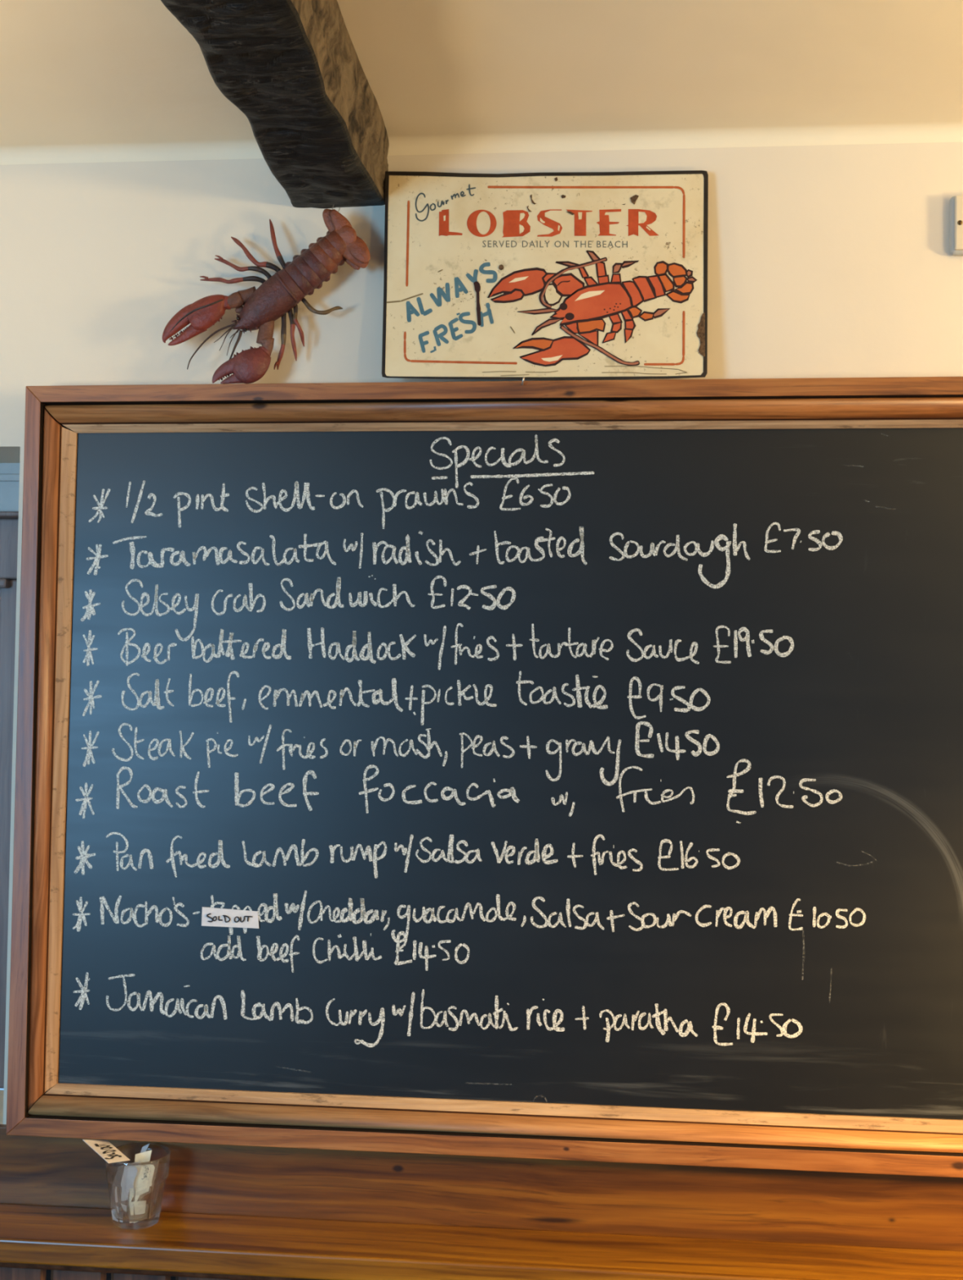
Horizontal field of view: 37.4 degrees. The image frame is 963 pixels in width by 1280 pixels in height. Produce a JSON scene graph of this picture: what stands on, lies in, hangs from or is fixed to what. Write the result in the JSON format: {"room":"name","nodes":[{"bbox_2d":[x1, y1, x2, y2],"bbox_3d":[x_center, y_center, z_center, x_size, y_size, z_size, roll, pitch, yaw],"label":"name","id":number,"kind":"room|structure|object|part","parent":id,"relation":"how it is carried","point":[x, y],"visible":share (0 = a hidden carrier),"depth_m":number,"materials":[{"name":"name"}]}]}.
{"room":"pub restaurant","nodes":[
{"label":"pub restaurant","id":0,"kind":"room"},
{"bbox_2d":[0,142,962,1124],"bbox_3d":[0.106,0.428,2.172,6.200,2.314,0.175,1,-2,6],"label":"wall","id":1,"kind":"structure","parent":0,"point":[824,261],"depth_m":2.15,"materials":[{"name":"beige paint"}]},
{"bbox_2d":[0,462,19,1088],"bbox_3d":[-1.510,0.204,2.435,1.728,1.124,0.080,1,-2,6],"label":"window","id":2,"kind":"structure","parent":1,"relation":"in","point":[9,472],"depth_m":2.36,"materials":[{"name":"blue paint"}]},
{"bbox_3d":[-1.575,-0.101,2.463,1.588,0.015,0.062,1,-2,6],"label":"frame","id":3,"kind":"part","parent":2,"relation":"part of","materials":[{"name":"brown wood"}]},
{"bbox_3d":[-0.730,0.320,2.373,0.160,0.841,0.045,1,-2,6],"label":"frame","id":4,"kind":"part","parent":2,"relation":"part of","materials":[{"name":"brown wood"}]},
{"bbox_3d":[-1.504,-0.158,2.464,1.728,0.101,0.050,1,-2,6],"label":"transom panel","id":5,"kind":"part","parent":2,"relation":"part of","materials":[{"name":"brown wood"}]},
{"bbox_3d":[-1.505,-0.213,2.446,1.728,0.008,0.070,1,-2,6],"label":"head rail","id":6,"kind":"part","parent":2,"relation":"part of","materials":[{"name":"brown wood"}]},
{"bbox_2d":[0,1266,231,1279],"bbox_3d":[0.071,1.229,1.943,2.864,0.694,0.006,1,-2,6],"label":"trim","id":7,"kind":"structure","parent":1,"relation":"attached to","point":[6,1273],"depth_m":2.02,"materials":[{"name":"brown wood"}]},
{"bbox_2d":[162,204,370,383],"bbox_3d":[-0.321,-0.512,2.108,0.313,0.267,0.067,1,-2,6],"label":"lobster","id":8,"kind":"object","parent":1,"relation":"attached to","point":[277,295],"visible":1,"depth_m":2.11,"materials":[{"name":"brown plastic"}]},
{"bbox_3d":[-0.373,-0.539,2.133,0.106,0.015,0.018,0,-2,8],"label":"leg","id":9,"kind":"part","parent":8,"relation":"part of","materials":[{"name":"red plastic"}]},
{"bbox_3d":[-0.367,-0.507,2.122,0.027,0.026,0.016,1,-2,6],"label":"claw arm","id":10,"kind":"part","parent":8,"relation":"part of"},
{"bbox_3d":[-0.360,-0.496,2.127,0.015,0.016,0.010,1,-2,6],"label":"claw arm","id":11,"kind":"part","parent":8,"relation":"part of"},
{"bbox_3d":[-0.359,-0.558,2.133,0.092,0.037,0.017,0,-2,9],"label":"leg","id":12,"kind":"part","parent":8,"relation":"part of","materials":[{"name":"red plastic"}]},
{"bbox_3d":[-0.348,-0.514,2.125,0.031,0.030,0.014,1,-2,-4],"label":"claw arm","id":13,"kind":"part","parent":8,"relation":"part of"},
{"bbox_3d":[-0.339,-0.578,2.132,0.083,0.062,0.018,0,-2,9],"label":"leg","id":14,"kind":"part","parent":8,"relation":"part of","materials":[{"name":"red plastic"}]},
{"bbox_3d":[-0.322,-0.460,2.117,0.026,0.044,0.021,1,-2,6],"label":"claw arm","id":15,"kind":"part","parent":8,"relation":"part of"},
{"bbox_3d":[-0.319,-0.435,2.112,0.023,0.025,0.014,1,-2,6],"label":"claw arm","id":16,"kind":"part","parent":8,"relation":"part of"},
{"bbox_3d":[-0.305,-0.593,2.128,0.034,0.083,0.018,0,-2,12],"label":"leg","id":17,"kind":"part","parent":8,"relation":"part of","materials":[{"name":"red plastic"}]},
{"bbox_3d":[-0.298,-0.448,2.126,0.010,0.086,0.020,2,-3,-34],"label":"leg","id":18,"kind":"part","parent":8,"relation":"part of","materials":[{"name":"red plastic"}]},
{"bbox_3d":[-0.284,-0.458,2.124,0.015,0.079,0.016,1,-2,6],"label":"leg","id":19,"kind":"part","parent":8,"relation":"part of","materials":[{"name":"red plastic"}]},
{"bbox_3d":[-0.273,-0.470,2.123,0.019,0.062,0.012,1,-2,-10],"label":"leg","id":20,"kind":"part","parent":8,"relation":"part of","materials":[{"name":"red plastic"}]},
{"bbox_3d":[-0.240,-0.499,2.121,0.065,0.030,0.013,1,-2,1],"label":"leg","id":21,"kind":"part","parent":8,"relation":"part of","materials":[{"name":"brown plastic"}]},
{"bbox_2d":[0,1124,962,1251],"bbox_3d":[0.789,0.813,1.996,4.200,0.133,0.014,1,-2,6],"label":"shelf","id":22,"kind":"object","parent":1,"relation":"attached to","point":[919,1212],"depth_m":2.06,"materials":[{"name":"brown wood"}]},
{"bbox_2d":[0,1204,962,1279],"bbox_3d":[0.781,0.881,1.920,4.200,0.050,0.133,1,-2,6],"label":"shelf","id":23,"kind":"object","parent":1,"relation":"attached to","point":[187,1245],"visible":1,"depth_m":1.98,"materials":[{"name":"brown wood"}]},
{"bbox_2d":[105,1142,170,1229],"bbox_3d":[-0.500,0.795,2.067,0.093,0.099,0.093,1,-2,6],"label":"glass tumbler","id":24,"kind":"object","parent":23,"relation":"on","point":[135,1190],"visible":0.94,"depth_m":2.04,"materials":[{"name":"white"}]},
{"bbox_2d":[82,1139,129,1163],"bbox_3d":[-0.541,0.737,2.053,0.072,0.022,0.037,-1,-3,45],"label":"slip","id":25,"kind":"object","parent":24,"relation":"in","point":[105,1149],"visible":1,"depth_m":2.05,"materials":[{"name":"grey paper"}]},
{"bbox_2d":[134,1150,151,1162],"bbox_3d":[-0.496,0.786,2.073,0.025,0.081,0.017,1,-2,6],"label":"paper slip","id":26,"kind":"object","parent":24,"relation":"in","point":[144,1157],"visible":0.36,"depth_m":2.08,"materials":[{"name":"beige paper"}]},
{"bbox_2d":[140,1143,149,1152],"bbox_3d":[-0.495,0.748,2.092,0.013,0.014,0.006,1,-2,6],"label":"paper slip","id":27,"kind":"object","parent":24,"relation":"in","point":[144,1148],"visible":1,"depth_m":2.09,"materials":[{"name":"white paper"}]},
{"bbox_2d":[5,376,962,1177],"bbox_3d":[0.203,0.181,2.051,1.788,1.110,0.064,1,-2,6],"label":"chalkboard","id":28,"kind":"object","parent":1,"relation":"attached to","point":[578,764],"visible":1,"depth_m":2.07,"materials":[{"name":"brown wood"}]},
{"bbox_3d":[-0.651,0.174,2.119,0.026,1.047,0.021,1,-2,6],"label":"moulding","id":29,"kind":"part","parent":28,"relation":"part of","materials":[{"name":"brown wood"}]},
{"bbox_2d":[201,906,258,928],"bbox_3d":[-0.371,0.410,2.098,0.087,0.029,0.003,1,-2,6],"label":"slip","id":30,"kind":"object","parent":28,"relation":"attached to","point":[211,917],"visible":1,"depth_m":2.10,"materials":[{"name":"white paper"}]},
{"bbox_3d":[0.191,0.720,2.030,1.778,0.030,0.064,1,-2,6],"label":"frame rail","id":31,"kind":"part","parent":28,"relation":"part of","materials":[{"name":"brown wood"}]},
{"bbox_3d":[0.210,-0.360,2.071,1.786,0.028,0.064,1,-2,6],"label":"frame rail","id":32,"kind":"part","parent":28,"relation":"part of","materials":[{"name":"brown wood"}]},
{"bbox_3d":[0.193,0.693,2.015,1.736,0.030,0.024,1,-2,6],"label":"moulding","id":33,"kind":"part","parent":28,"relation":"part of","materials":[{"name":"brown wood"}]},
{"bbox_3d":[0.210,-0.332,2.056,1.744,0.031,0.021,1,-2,6],"label":"moulding","id":34,"kind":"part","parent":28,"relation":"part of","materials":[{"name":"brown wood"}]},
{"bbox_2d":[382,170,708,379],"bbox_3d":[0.091,-0.541,2.093,0.480,0.325,0.034,1,-2,6],"label":"sign","id":35,"kind":"object","parent":28,"relation":"on","point":[535,275],"visible":1,"depth_m":2.09,"materials":[{"name":"beige metal"}]},
{"bbox_2d":[950,195,962,256],"bbox_3d":[0.722,-0.600,2.053,0.087,0.087,0.024,1,-2,6],"label":"wall plate","id":36,"kind":"object","parent":1,"relation":"attached to","point":[956,202],"visible":1,"depth_m":2.05,"materials":[{"name":"beige plastic"}]},
{"bbox_3d":[0.723,-0.601,2.047,0.081,0.079,0.008,1,-2,6],"label":"plate","id":37,"kind":"part","parent":36,"relation":"part of","materials":[{"name":"beige plastic"}]},
{"bbox_2d":[0,0,962,164],"bbox_3d":[-0.041,-0.815,0.539,6.200,0.042,3.200,1,-2,6],"label":"ceiling","id":38,"kind":"structure","parent":0,"point":[82,81],"depth_m":1.92,"materials":[{"name":"paint"}]},
{"bbox_2d":[160,0,388,208],"bbox_3d":[-0.310,-0.738,1.303,0.191,0.117,1.751,1,-2,6],"label":"ceiling beam","id":39,"kind":"structure","parent":38,"relation":"attached to","point":[293,68],"depth_m":1.78,"materials":[{"name":"black wood"}]}
]}

